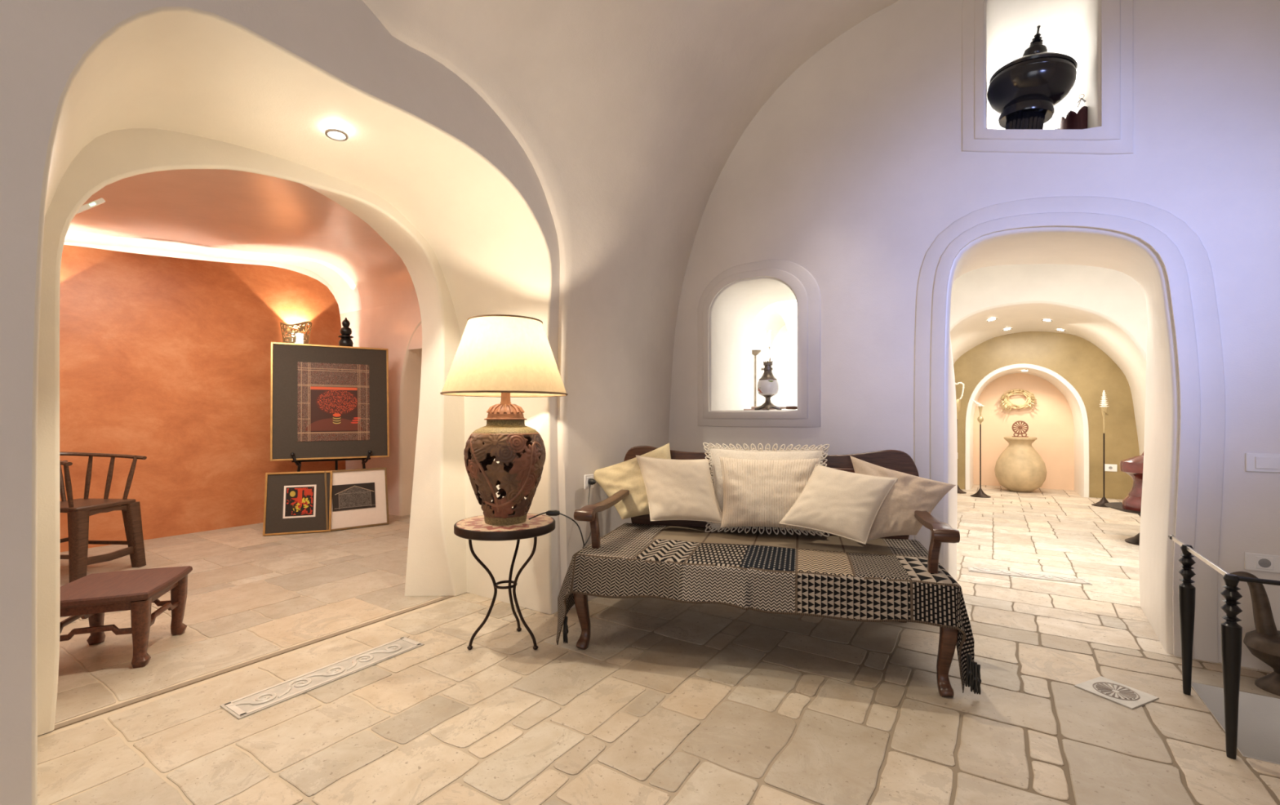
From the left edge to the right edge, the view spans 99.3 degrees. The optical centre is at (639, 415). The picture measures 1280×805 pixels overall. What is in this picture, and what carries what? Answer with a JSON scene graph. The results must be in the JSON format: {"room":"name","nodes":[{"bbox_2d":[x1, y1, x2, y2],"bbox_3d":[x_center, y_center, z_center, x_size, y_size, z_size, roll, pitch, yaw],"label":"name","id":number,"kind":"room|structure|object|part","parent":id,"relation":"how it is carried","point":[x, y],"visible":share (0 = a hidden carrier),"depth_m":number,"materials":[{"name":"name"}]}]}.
{"room":"traditional dwelling","nodes":[
{"label":"traditional dwelling","id":0,"kind":"room"},
{"bbox_2d":[59,244,345,551],"bbox_3d":[-4.925,-0.243,4.589,0.060,2.787,4.868,0,0,33],"label":"wall","id":1,"kind":"structure","parent":0,"point":[165,360],"depth_m":5.23,"materials":[{"name":"orange paint"}]},
{"bbox_2d":[280,321,311,343],"bbox_3d":[-3.832,-0.916,6.096,0.128,0.310,0.335,0,0,33],"label":"wall sconce","id":2,"kind":"object","parent":1,"relation":"attached to","point":[296,337],"visible":0.84,"depth_m":6.05,"materials":[{"name":"gold metal"}]},
{"bbox_2d":[291,333,303,343],"bbox_3d":[-3.834,-0.851,6.097,0.120,0.140,0.120,0,0,33],"label":"diffuser","id":3,"kind":"object","parent":2,"relation":"attached to","point":[297,338],"depth_m":6.05,"materials":[{"name":"white glass"}]},
{"bbox_2d":[63,168,422,515],"bbox_3d":[-3.494,-0.400,3.938,3.850,3.100,5.600,0,0,33],"label":"wall","id":4,"kind":"structure","parent":0,"point":[226,215],"depth_m":5.32,"materials":[{"name":"pink paint"}]},
{"bbox_2d":[0,0,561,804],"bbox_3d":[-1.596,-0.500,2.408,1.000,3.300,5.500,0,0,33],"label":"wall","id":5,"kind":"structure","parent":0,"point":[95,95],"depth_m":2.15,"materials":[{"name":"white paint"}]},
{"bbox_2d":[75,197,105,214],"bbox_3d":[-2.266,-0.864,2.237,0.032,0.087,0.094,0,0,33],"label":"recessed light","id":6,"kind":"object","parent":5,"relation":"attached to","point":[98,202],"visible":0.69,"depth_m":2.23,"materials":[{"name":"white plastic"}]},
{"bbox_2d":[37,595,454,736],"bbox_3d":[-1.701,1.151,2.714,0.035,0.006,1.950,0,0,33],"label":"trim","id":7,"kind":"structure","parent":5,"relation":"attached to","point":[71,722],"depth_m":2.45,"materials":[{"name":"stone"}]},
{"bbox_2d":[324,128,348,141],"bbox_3d":[-1.355,-1.255,2.430,0.091,0.012,0.091,0,0,27],"label":"recessed light","id":8,"kind":"object","parent":5,"relation":"in","point":[334,134],"visible":1,"depth_m":2.43,"materials":[{"name":"metal"}]},
{"bbox_2d":[362,0,898,608],"bbox_3d":[0.448,-0.705,0.543,4.480,3.710,5.800,0,0,33],"label":"ceiling","id":9,"kind":"structure","parent":0,"point":[628,116],"depth_m":3.22,"materials":[{"name":"paint"}]},
{"bbox_2d":[583,474,593,488],"bbox_3d":[-0.306,0.398,3.299,0.018,0.085,0.085,0,0,33],"label":"wall socket","id":10,"kind":"object","parent":9,"relation":"attached to","point":[586,477],"visible":0.91,"depth_m":3.28,"materials":[{"name":"white plastic"}]},
{"bbox_2d":[588,478,595,484],"bbox_3d":[-0.284,0.398,3.284,0.040,0.038,0.038,0,0,33],"label":"plug","id":11,"kind":"object","parent":10,"relation":"attached to","point":[592,481],"visible":1,"depth_m":3.27,"materials":[{"name":"plastic"}]},
{"bbox_2d":[37,484,1279,804],"bbox_3d":[1.084,1.153,4.423,11.400,0.007,13.800,0,0,33],"label":"floor","id":12,"kind":"structure","parent":0,"point":[667,702],"depth_m":2.23,"materials":[{"name":"stone"}]},
{"bbox_2d":[59,451,146,582],"bbox_3d":[-4.100,0.711,3.959,0.585,0.889,0.573,0,0,3],"label":"wooden armchair","id":13,"kind":"object","parent":12,"relation":"on","point":[78,511],"visible":0.54,"depth_m":4.03,"materials":[{"name":"brown wood"}]},
{"bbox_3d":[-3.875,0.904,3.753,0.113,0.499,0.108,0,0,3],"label":"leg","id":14,"kind":"part","parent":13,"relation":"part of","materials":[{"name":"brown wood"}]},
{"bbox_3d":[-4.087,0.650,3.958,0.460,0.035,0.422,0,0,3],"label":"seat","id":15,"kind":"part","parent":13,"relation":"part of","materials":[{"name":"brown wood"}]},
{"bbox_3d":[-4.118,0.302,3.960,0.549,0.073,0.573,0,0,3],"label":"arm rail","id":16,"kind":"part","parent":13,"relation":"part of","materials":[{"name":"brown wood"}]},
{"bbox_3d":[-3.854,0.904,4.138,0.113,0.499,0.108,0,0,3],"label":"leg","id":17,"kind":"part","parent":13,"relation":"part of","materials":[{"name":"brown wood"}]},
{"bbox_2d":[59,565,192,668],"bbox_3d":[-2.525,0.981,2.630,0.452,0.351,0.509,0,0,-21],"label":"wooden table","id":18,"kind":"object","parent":12,"relation":"on","point":[91,596],"visible":0.73,"depth_m":2.53,"materials":[{"name":"red wood"}]},
{"bbox_3d":[-2.755,1.000,2.755,0.060,0.311,0.060,0,0,-21],"label":"leg","id":19,"kind":"part","parent":18,"relation":"part of","materials":[{"name":"brown wood"}]},
{"bbox_3d":[-2.525,0.825,2.630,0.452,0.040,0.509,0,0,-21],"label":"seat","id":20,"kind":"part","parent":18,"relation":"part of","materials":[{"name":"red wood"}]},
{"bbox_3d":[-2.296,1.000,2.504,0.060,0.311,0.060,0,0,-21],"label":"leg","id":21,"kind":"part","parent":18,"relation":"part of","materials":[{"name":"brown wood"}]},
{"bbox_3d":[-2.436,1.000,2.875,0.060,0.311,0.060,0,0,-21],"label":"leg","id":22,"kind":"part","parent":18,"relation":"part of","materials":[{"name":"brown wood"}]},
{"bbox_2d":[262,471,333,535],"bbox_3d":[-3.352,0.850,5.344,0.571,0.597,0.123,0,0,-21],"label":"framed print","id":23,"kind":"object","parent":12,"relation":"on","point":[295,501],"visible":1,"depth_m":5.33,"materials":[{"name":"gold metal"}]},
{"bbox_2d":[284,486,314,516],"bbox_3d":[-3.342,0.839,5.344,0.240,0.280,0.004,0,-9,-21],"label":"artwork","id":24,"kind":"object","parent":23,"relation":"attached to","point":[299,500],"depth_m":5.34},
{"bbox_2d":[220,636,424,719],"bbox_3d":[-1.372,1.145,2.441,0.170,0.022,0.800,0,0,33],"label":"floor vent","id":25,"kind":"object","parent":12,"relation":"on","point":[245,706],"visible":1,"depth_m":2.36,"materials":[{"name":"white stone"}]},
{"bbox_2d":[290,317,372,471],"bbox_3d":[-3.349,0.044,5.913,0.748,2.218,0.638,0,0,-31],"label":"easel","id":26,"kind":"object","parent":12,"relation":"on","point":[345,331],"visible":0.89,"depth_m":5.83,"materials":[{"name":"black paint"}]},
{"bbox_3d":[-3.518,0.649,5.614,0.039,1.004,0.153,0,0,41],"label":"leg","id":27,"kind":"part","parent":26,"relation":"part of","materials":[{"name":"black paint"}]},
{"bbox_2d":[270,342,389,461],"bbox_3d":[-3.238,-0.148,5.728,1.080,1.198,0.134,0,0,-31],"label":"framed painting","id":28,"kind":"object","parent":26,"relation":"attached to","point":[327,402],"visible":1,"depth_m":5.70,"materials":[{"name":"gold metal"}]},
{"bbox_2d":[297,361,369,441],"bbox_3d":[-3.218,-0.148,5.733,0.660,0.820,0.004,0,-5,-31],"label":"artwork","id":29,"kind":"object","parent":28,"relation":"attached to","point":[334,398],"depth_m":5.72},
{"bbox_3d":[-3.356,0.251,6.010,0.027,1.806,0.466,0,0,-27],"label":"leg","id":30,"kind":"part","parent":26,"relation":"part of","materials":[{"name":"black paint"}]},
{"bbox_3d":[-3.006,0.649,5.921,0.153,1.004,0.039,0,0,-13],"label":"leg","id":31,"kind":"part","parent":26,"relation":"part of","materials":[{"name":"black paint"}]},
{"bbox_2d":[324,467,389,531],"bbox_3d":[-2.917,0.850,5.612,0.585,0.597,0.123,0,0,-40],"label":"framed print","id":32,"kind":"object","parent":12,"relation":"on","point":[360,495],"visible":1,"depth_m":5.61,"materials":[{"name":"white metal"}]},
{"bbox_2d":[332,482,375,511],"bbox_3d":[-2.938,0.829,5.591,0.400,0.260,0.004,0,-9,-40],"label":"artwork","id":33,"kind":"object","parent":32,"relation":"attached to","point":[357,495],"depth_m":5.59},
{"bbox_2d":[453,513,555,649],"bbox_3d":[-0.676,0.841,2.741,0.494,0.619,0.494,0,0,33],"label":"side table","id":34,"kind":"object","parent":12,"relation":"on","point":[475,528],"visible":0.96,"depth_m":2.68,"materials":[{"name":"metal"}]},
{"bbox_3d":[-0.785,0.860,2.705,0.143,0.581,0.028,0,0,-23],"label":"leg","id":35,"kind":"part","parent":34,"relation":"part of","materials":[{"name":"metal"}]},
{"bbox_3d":[-0.660,0.860,2.854,0.027,0.581,0.144,0,0,13],"label":"leg","id":36,"kind":"part","parent":34,"relation":"part of","materials":[{"name":"metal"}]},
{"bbox_2d":[440,314,591,548],"bbox_3d":[-0.567,0.119,2.894,0.637,1.189,0.997,0,0,33],"label":"table lamp","id":37,"kind":"object","parent":34,"relation":"on","point":[506,357],"depth_m":2.58,"materials":[{"name":"brown ceramic"}]},
{"bbox_3d":[-0.676,-0.291,2.741,0.612,0.366,0.612,0,0,33],"label":"lamp shade","id":38,"kind":"part","parent":37,"relation":"part of","materials":[{"name":"white fabric"}]},
{"bbox_3d":[-0.676,-0.110,2.741,0.621,0.010,0.621,0,0,33],"label":"shade trim","id":39,"kind":"part","parent":37,"relation":"part of","materials":[{"name":"brown fabric"}]},
{"bbox_3d":[-0.676,-0.473,2.741,0.369,0.010,0.369,0,0,33],"label":"shade trim","id":40,"kind":"part","parent":37,"relation":"part of","materials":[{"name":"fabric"}]},
{"bbox_3d":[-0.676,-0.017,2.741,0.332,0.224,0.332,0,0,33],"label":"jar lid","id":41,"kind":"part","parent":37,"relation":"part of","materials":[{"name":"ceramic"}]},
{"bbox_2d":[463,433,546,518],"bbox_3d":[-0.677,0.291,2.740,0.400,0.410,0.401,0,0,33],"label":"jar","id":42,"kind":"object","parent":37,"relation":"on","point":[521,457],"depth_m":2.60,"materials":[{"name":"ceramic"}]},
{"bbox_2d":[546,509,559,515],"bbox_3d":[-0.441,0.491,2.755,0.070,0.032,0.030,0,0,-5],"label":"switch","id":43,"kind":"object","parent":37,"relation":"attached to","point":[550,513],"visible":1,"depth_m":2.74,"materials":[{"name":"plastic"}]},
{"bbox_3d":[-0.328,0.559,2.958,0.231,0.309,0.606,0,0,26],"label":"lamp cord","id":44,"kind":"part","parent":37,"relation":"part of","materials":[{"name":"black plastic"}]},
{"bbox_3d":[-0.568,0.860,2.704,0.144,0.581,0.028,0,0,23],"label":"leg","id":45,"kind":"part","parent":34,"relation":"part of","materials":[{"name":"metal"}]},
{"bbox_2d":[751,333,764,406],"bbox_3d":[1.165,0.168,5.503,0.300,1.965,0.300,0,0,33],"label":"candle stand","id":46,"kind":"object","parent":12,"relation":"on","point":[757,339],"visible":0.26,"depth_m":5.41,"materials":[{"name":"metal"}]},
{"bbox_3d":[1.165,-0.738,5.503,0.300,0.155,0.300,0,0,33],"label":"lamp shade","id":47,"kind":"part","parent":46,"relation":"part of","materials":[{"name":"clear glass"}]},
{"bbox_2d":[573,445,959,697],"bbox_3d":[0.606,0.678,2.868,1.730,0.976,0.894,0,0,16],"label":"wooden bench","id":48,"kind":"object","parent":12,"relation":"on","point":[894,460],"visible":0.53,"depth_m":2.79,"materials":[{"name":"brown wood"}]},
{"bbox_3d":[-0.275,0.934,2.733,0.084,0.464,0.136,0,0,16],"label":"leg","id":49,"kind":"part","parent":48,"relation":"part of","materials":[{"name":"brown wood"}]},
{"bbox_3d":[-0.236,0.628,2.824,0.057,0.261,0.065,0,0,17],"label":"arm post","id":50,"kind":"part","parent":48,"relation":"part of","materials":[{"name":"brown wood"}]},
{"bbox_3d":[-0.172,0.484,3.111,0.101,0.096,0.816,0,0,16],"label":"armrest","id":51,"kind":"part","parent":48,"relation":"part of","materials":[{"name":"brown wood"}]},
{"bbox_2d":[555,523,981,694],"bbox_3d":[0.586,0.907,2.803,1.874,0.456,0.883,0,0,16],"label":"blanket","id":52,"kind":"object","parent":48,"relation":"on","point":[880,580],"visible":0.96,"depth_m":2.52,"materials":[{"name":"fabric"}]},
{"bbox_2d":[593,443,671,519],"bbox_3d":[-0.023,0.401,3.368,0.629,0.467,0.186,0,0,17],"label":"cushion","id":53,"kind":"object","parent":52,"relation":"on","point":[625,475],"visible":0.52,"depth_m":3.33,"materials":[{"name":"fabric"}]},
{"bbox_2d":[635,455,722,523],"bbox_3d":[0.234,0.431,3.225,0.568,0.380,0.202,0,0,17],"label":"cushion","id":54,"kind":"object","parent":52,"relation":"on","point":[676,489],"visible":0.98,"depth_m":3.17,"materials":[{"name":"beige fabric"}]},
{"bbox_2d":[702,442,829,537],"bbox_3d":[0.720,0.423,3.172,0.739,0.523,0.168,0,0,16],"label":"cushion","id":55,"kind":"object","parent":52,"relation":"on","point":[716,451],"visible":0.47,"depth_m":3.19,"materials":[{"name":"fabric"}]},
{"bbox_2d":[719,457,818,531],"bbox_3d":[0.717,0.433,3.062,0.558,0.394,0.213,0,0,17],"label":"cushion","id":56,"kind":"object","parent":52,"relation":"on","point":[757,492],"visible":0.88,"depth_m":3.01,"materials":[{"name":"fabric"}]},
{"bbox_2d":[778,463,897,544],"bbox_3d":[1.025,0.447,2.828,0.560,0.371,0.219,0,0,30],"label":"cushion","id":57,"kind":"object","parent":52,"relation":"on","point":[837,502],"visible":1,"depth_m":2.76,"materials":[{"name":"beige fabric"}]},
{"bbox_3d":[0.723,0.458,3.269,1.722,0.535,0.040,0,0,16],"label":"backrest","id":58,"kind":"part","parent":48,"relation":"part of","materials":[{"name":"brown wood"}]},
{"bbox_3d":[0.718,0.430,3.246,1.480,0.260,0.014,0,0,16],"label":"panel","id":59,"kind":"part","parent":48,"relation":"part of","materials":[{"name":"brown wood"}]},
{"bbox_2d":[849,455,955,542],"bbox_3d":[1.299,0.429,2.751,0.511,0.424,0.193,0,0,37],"label":"cushion","id":60,"kind":"object","parent":48,"relation":"on","point":[909,493],"visible":0.74,"depth_m":2.71,"materials":[{"name":"beige fabric"}]},
{"bbox_3d":[1.288,0.628,2.373,0.057,0.261,0.065,0,0,16],"label":"arm post","id":61,"kind":"part","parent":48,"relation":"part of","materials":[{"name":"brown wood"}]},
{"bbox_3d":[1.390,0.484,2.648,0.101,0.096,0.816,0,0,17],"label":"armrest","id":62,"kind":"part","parent":48,"relation":"part of","materials":[{"name":"brown wood"}]},
{"bbox_3d":[1.271,0.934,2.276,0.084,0.464,0.136,0,0,16],"label":"leg","id":63,"kind":"part","parent":48,"relation":"part of","materials":[{"name":"brown wood"}]},
{"bbox_2d":[955,382,966,493],"bbox_3d":[4.761,0.319,8.176,0.250,1.662,0.250,0,0,33],"label":"candle stand","id":64,"kind":"object","parent":12,"relation":"on","point":[957,401],"visible":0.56,"depth_m":8.13,"materials":[{"name":"metal"}]},
{"bbox_2d":[970,399,991,497],"bbox_3d":[4.855,0.455,7.757,0.250,1.390,0.250,0,0,33],"label":"candle stand","id":65,"kind":"object","parent":12,"relation":"on","point":[980,493],"visible":1,"depth_m":7.75,"materials":[{"name":"metal"}]},
{"bbox_2d":[971,399,983,406],"bbox_3d":[4.830,-0.180,7.773,0.159,0.120,0.097,0,0,33],"label":"candle","id":66,"kind":"object","parent":65,"relation":"on","point":[975,402],"depth_m":7.77,"materials":[{"name":"white wax"}]},
{"bbox_3d":[4.855,0.584,7.757,0.015,0.931,0.015,0,0,11],"label":"rod","id":67,"kind":"part","parent":65,"relation":"part of","materials":[{"name":"metal"}]},
{"bbox_2d":[994,436,1047,492],"bbox_3d":[5.800,0.736,8.300,0.657,0.828,0.657,0,0,33],"label":"clay jar","id":68,"kind":"object","parent":12,"relation":"on","point":[1020,468],"visible":0.99,"depth_m":8.11,"materials":[{"name":"beige ceramic"}]},
{"bbox_2d":[1011,420,1028,437],"bbox_3d":[5.800,0.197,8.300,0.210,0.250,0.060,0,0,33],"label":"ornament","id":69,"kind":"object","parent":68,"relation":"on","point":[1020,427],"visible":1,"depth_m":8.29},
{"bbox_2d":[967,566,1092,585],"bbox_3d":[2.782,1.145,3.917,0.720,0.022,0.130,0,0,27],"label":"inlay","id":70,"kind":"object","parent":12,"relation":"on","point":[1082,581],"visible":1,"depth_m":3.89,"materials":[{"name":"white stone"}]},
{"bbox_2d":[1091,390,1109,507],"bbox_3d":[5.923,0.411,6.944,0.250,1.478,0.250,0,0,33],"label":"candle stand","id":71,"kind":"object","parent":12,"relation":"on","point":[1104,406],"visible":0.98,"depth_m":6.94,"materials":[{"name":"metal"}]},
{"bbox_3d":[5.923,0.635,6.944,0.015,0.829,0.015,0,0,-35],"label":"rod","id":72,"kind":"part","parent":71,"relation":"part of","materials":[{"name":"metal"}]},
{"bbox_2d":[1099,390,1109,407],"bbox_3d":[5.925,-0.216,6.943,0.096,0.224,0.097,0,0,33],"label":"candle","id":73,"kind":"object","parent":71,"relation":"on","point":[1104,400],"depth_m":6.93,"materials":[{"name":"white wax"}]},
{"bbox_2d":[1074,675,1159,709],"bbox_3d":[1.978,1.147,2.263,0.200,0.013,0.200,0,0,-24],"label":"inlay","id":74,"kind":"object","parent":12,"relation":"on","point":[1129,697],"depth_m":2.25,"materials":[{"name":"stone"}]},
{"bbox_2d":[1103,502,1141,545],"bbox_3d":[4.586,0.988,4.891,0.630,0.324,0.630,0,0,33],"label":"tray stand","id":75,"kind":"object","parent":12,"relation":"on","point":[1135,540],"visible":0.19,"depth_m":4.92,"materials":[{"name":"metal"}]},
{"bbox_2d":[1103,502,1141,514],"bbox_3d":[4.586,0.855,4.891,0.630,0.058,0.630,0,0,33],"label":"tray","id":76,"kind":"object","parent":75,"relation":"on","point":[1116,505],"depth_m":5.03,"materials":[{"name":"metal"}]},
{"bbox_2d":[1119,452,1143,511],"bbox_3d":[4.586,0.567,4.891,0.413,0.570,0.413,0,0,33],"label":"vessel","id":77,"kind":"object","parent":75,"relation":"on","point":[1132,466],"visible":0.3,"depth_m":4.87,"materials":[{"name":"ceramic"}]},
{"bbox_3d":[4.586,0.400,4.891,0.413,0.236,0.413,0,0,33],"label":"lid","id":78,"kind":"part","parent":77,"relation":"part of","materials":[{"name":"red ceramic"}]},
{"bbox_2d":[1168,534,1279,759],"bbox_3d":[2.868,0.841,1.687,1.680,0.618,0.766,0,0,33],"label":"stair railing","id":79,"kind":"object","parent":12,"relation":"on","point":[1231,633],"visible":1,"depth_m":1.83,"materials":[{"name":"black paint"}]},
{"bbox_3d":[2.263,0.841,2.251,0.052,0.618,0.052,0,0,33],"label":"post","id":80,"kind":"part","parent":79,"relation":"part of","materials":[{"name":"black paint"}]},
{"bbox_3d":[2.868,0.545,1.698,1.638,0.020,0.748,0,0,33],"label":"rail","id":81,"kind":"part","parent":79,"relation":"part of","materials":[{"name":"metal"}]},
{"bbox_3d":[1.990,0.841,1.831,0.052,0.618,0.052,0,0,33],"label":"post","id":82,"kind":"part","parent":79,"relation":"part of","materials":[{"name":"black paint"}]},
{"bbox_2d":[1229,571,1279,695],"bbox_3d":[2.696,0.910,2.289,0.236,0.480,0.263,0,0,-19],"label":"bronze ewer","id":83,"kind":"object","parent":12,"relation":"on","point":[1263,642],"visible":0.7,"depth_m":2.29,"materials":[{"name":"brown metal"}]},
{"bbox_3d":[2.619,0.813,2.329,0.169,0.286,0.068,0,0,33],"label":"spout","id":84,"kind":"part","parent":83,"relation":"part of","materials":[{"name":"brown metal"}]},
{"bbox_2d":[751,42,1077,409],"bbox_3d":[2.255,-1.200,5.034,5.500,4.700,2.100,0,0,33],"label":"wall","id":85,"kind":"structure","parent":0,"point":[780,317],"depth_m":6.15,"materials":[{"name":"paint"}]},
{"bbox_2d":[668,0,1279,671],"bbox_3d":[1.759,-0.825,3.627,6.200,3.950,0.800,0,0,33],"label":"wall","id":86,"kind":"structure","parent":0,"point":[848,174],"depth_m":3.16,"materials":[{"name":"white paint"}]},
{"bbox_2d":[702,268,808,418],"bbox_3d":[0.783,-0.493,3.778,0.770,1.034,0.030,0,0,33],"label":"trim","id":87,"kind":"structure","parent":86,"relation":"attached to","point":[794,283],"depth_m":3.66,"materials":[{"name":"white paint"}]},
{"bbox_2d":[697,259,821,427],"bbox_3d":[0.800,-0.495,3.773,0.894,1.149,0.020,0,0,33],"label":"trim","id":88,"kind":"structure","parent":86,"relation":"attached to","point":[814,420],"depth_m":3.61,"materials":[{"name":"white paint"}]},
{"bbox_2d":[754,329,781,409],"bbox_3d":[0.908,-0.322,3.858,0.149,0.567,0.149,0,0,-32],"label":"oil lamp","id":89,"kind":"object","parent":86,"relation":"on","point":[767,384],"visible":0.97,"depth_m":3.83,"materials":[{"name":"glass"}]},
{"bbox_3d":[0.908,-0.320,3.858,0.126,0.136,0.126,0,0,33],"label":"burner","id":90,"kind":"part","parent":89,"relation":"part of","materials":[{"name":"metal"}]},
{"bbox_2d":[751,405,797,409],"bbox_3d":[0.979,-0.057,3.931,0.360,0.029,0.027,0,0,33],"label":"wooden stick","id":91,"kind":"object","parent":86,"relation":"on","point":[792,407],"visible":0.64,"depth_m":3.89,"materials":[{"name":"brown wood"}]},
{"bbox_2d":[986,25,1077,128],"bbox_3d":[2.252,-1.868,3.139,0.422,0.744,0.423,0,0,-38],"label":"vessel","id":92,"kind":"object","parent":86,"relation":"on","point":[1024,91],"visible":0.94,"depth_m":3.04,"materials":[{"name":"black ceramic"}]},
{"bbox_2d":[986,56,1076,128],"bbox_3d":[2.247,-1.852,3.144,0.422,0.268,0.422,8,5,33],"label":"bowl","id":93,"kind":"object","parent":92,"relation":"on","point":[1025,86],"depth_m":3.03,"materials":[{"name":"black ceramic"}]},
{"bbox_3d":[2.272,-2.096,3.127,0.416,0.290,0.416,8,5,33],"label":"lid","id":94,"kind":"part","parent":92,"relation":"part of","materials":[{"name":"black ceramic"}]},
{"bbox_2d":[961,0,1133,155],"bbox_3d":[2.142,-1.901,2.900,0.737,1.196,0.022,0,0,33],"label":"trim","id":95,"kind":"structure","parent":86,"relation":"attached to","point":[1124,145],"depth_m":2.89,"materials":[{"name":"white paint"}]},
{"bbox_2d":[973,0,1120,140],"bbox_3d":[2.143,-1.921,2.893,0.627,1.076,0.032,0,0,33],"label":"trim","id":96,"kind":"structure","parent":86,"relation":"attached to","point":[1110,128],"depth_m":2.75,"materials":[{"name":"white paint"}]},
{"bbox_2d":[930,212,1200,659],"bbox_3d":[2.171,0.030,2.875,1.132,2.240,0.032,0,0,33],"label":"trim","id":97,"kind":"structure","parent":86,"relation":"attached to","point":[1189,396],"depth_m":2.62,"materials":[{"name":"white paint"}]},
{"bbox_2d":[914,195,1225,662],"bbox_3d":[2.174,-0.013,2.880,1.302,2.325,0.021,0,0,33],"label":"trim","id":98,"kind":"structure","parent":86,"relation":"attached to","point":[1194,255],"depth_m":2.57,"materials":[{"name":"white paint"}]},
{"bbox_2d":[1059,93,1087,128],"bbox_3d":[2.567,-1.681,3.162,0.200,0.381,0.200,0,0,33],"label":"holder","id":99,"kind":"object","parent":86,"relation":"on","point":[1073,120],"visible":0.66,"depth_m":3.11,"materials":[{"name":"red metal"}]},
{"bbox_2d":[1059,106,1087,128],"bbox_3d":[2.567,-1.622,3.162,0.200,0.263,0.200,0,0,33],"label":"bowl","id":100,"kind":"object","parent":99,"relation":"on","point":[1073,120],"depth_m":3.11,"materials":[{"name":"red metal"}]},
{"bbox_2d":[1244,552,1279,573],"bbox_3d":[2.814,0.663,2.453,0.120,0.078,0.018,0,0,33],"label":"wall socket","id":101,"kind":"object","parent":86,"relation":"attached to","point":[1254,562],"visible":1,"depth_m":2.45,"materials":[{"name":"white plastic"}]},
{"bbox_2d":[1245,453,1279,472],"bbox_3d":[2.817,0.211,2.452,0.118,0.085,0.017,0,0,33],"label":"light switch","id":102,"kind":"object","parent":86,"relation":"attached to","point":[1255,462],"visible":1,"depth_m":2.45,"materials":[{"name":"white plastic"}]},
{"bbox_2d":[953,331,1139,499],"bbox_3d":[6.025,-0.150,8.360,3.000,2.600,0.815,0,0,33],"label":"wall","id":103,"kind":"structure","parent":0,"point":[1068,376],"depth_m":8.27,"materials":[{"name":"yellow paint"}]},
{"bbox_2d":[1000,388,1036,412],"bbox_3d":[6.054,-0.239,8.714,0.493,0.392,0.093,0,0,33],"label":"twig wreath","id":104,"kind":"object","parent":103,"relation":"attached to","point":[1029,397],"visible":1,"depth_m":8.72,"materials":[{"name":"wicker"}]},
{"bbox_2d":[1104,463,1116,471],"bbox_3d":[6.531,0.720,7.551,0.140,0.100,0.018,0,0,33],"label":"wall socket","id":105,"kind":"object","parent":103,"relation":"attached to","point":[1113,468],"visible":0.93,"depth_m":7.55,"materials":[{"name":"white plastic"}]},
{"bbox_2d":[949,263,1147,455],"bbox_3d":[4.614,-0.500,5.541,3.496,3.300,5.520,0,0,33],"label":"ceiling","id":106,"kind":"structure","parent":0,"point":[1105,308],"depth_m":6.47,"materials":[{"name":"paint"}]},
{"bbox_2d":[1041,319,1052,321],"bbox_3d":[5.339,-1.251,7.135,0.119,0.029,0.122,0,0,18],"label":"recessed light","id":107,"kind":"object","parent":106,"relation":"in","point":[1044,320],"visible":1,"depth_m":7.13,"materials":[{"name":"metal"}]},
{"bbox_2d":[1191,682,1279,764],"bbox_3d":[2.978,1.950,1.601,1.831,1.600,0.610,0,0,33],"label":"wall","id":108,"kind":"structure","parent":0,"point":[1259,716],"depth_m":2.25,"materials":[{"name":"paint"}]}
]}

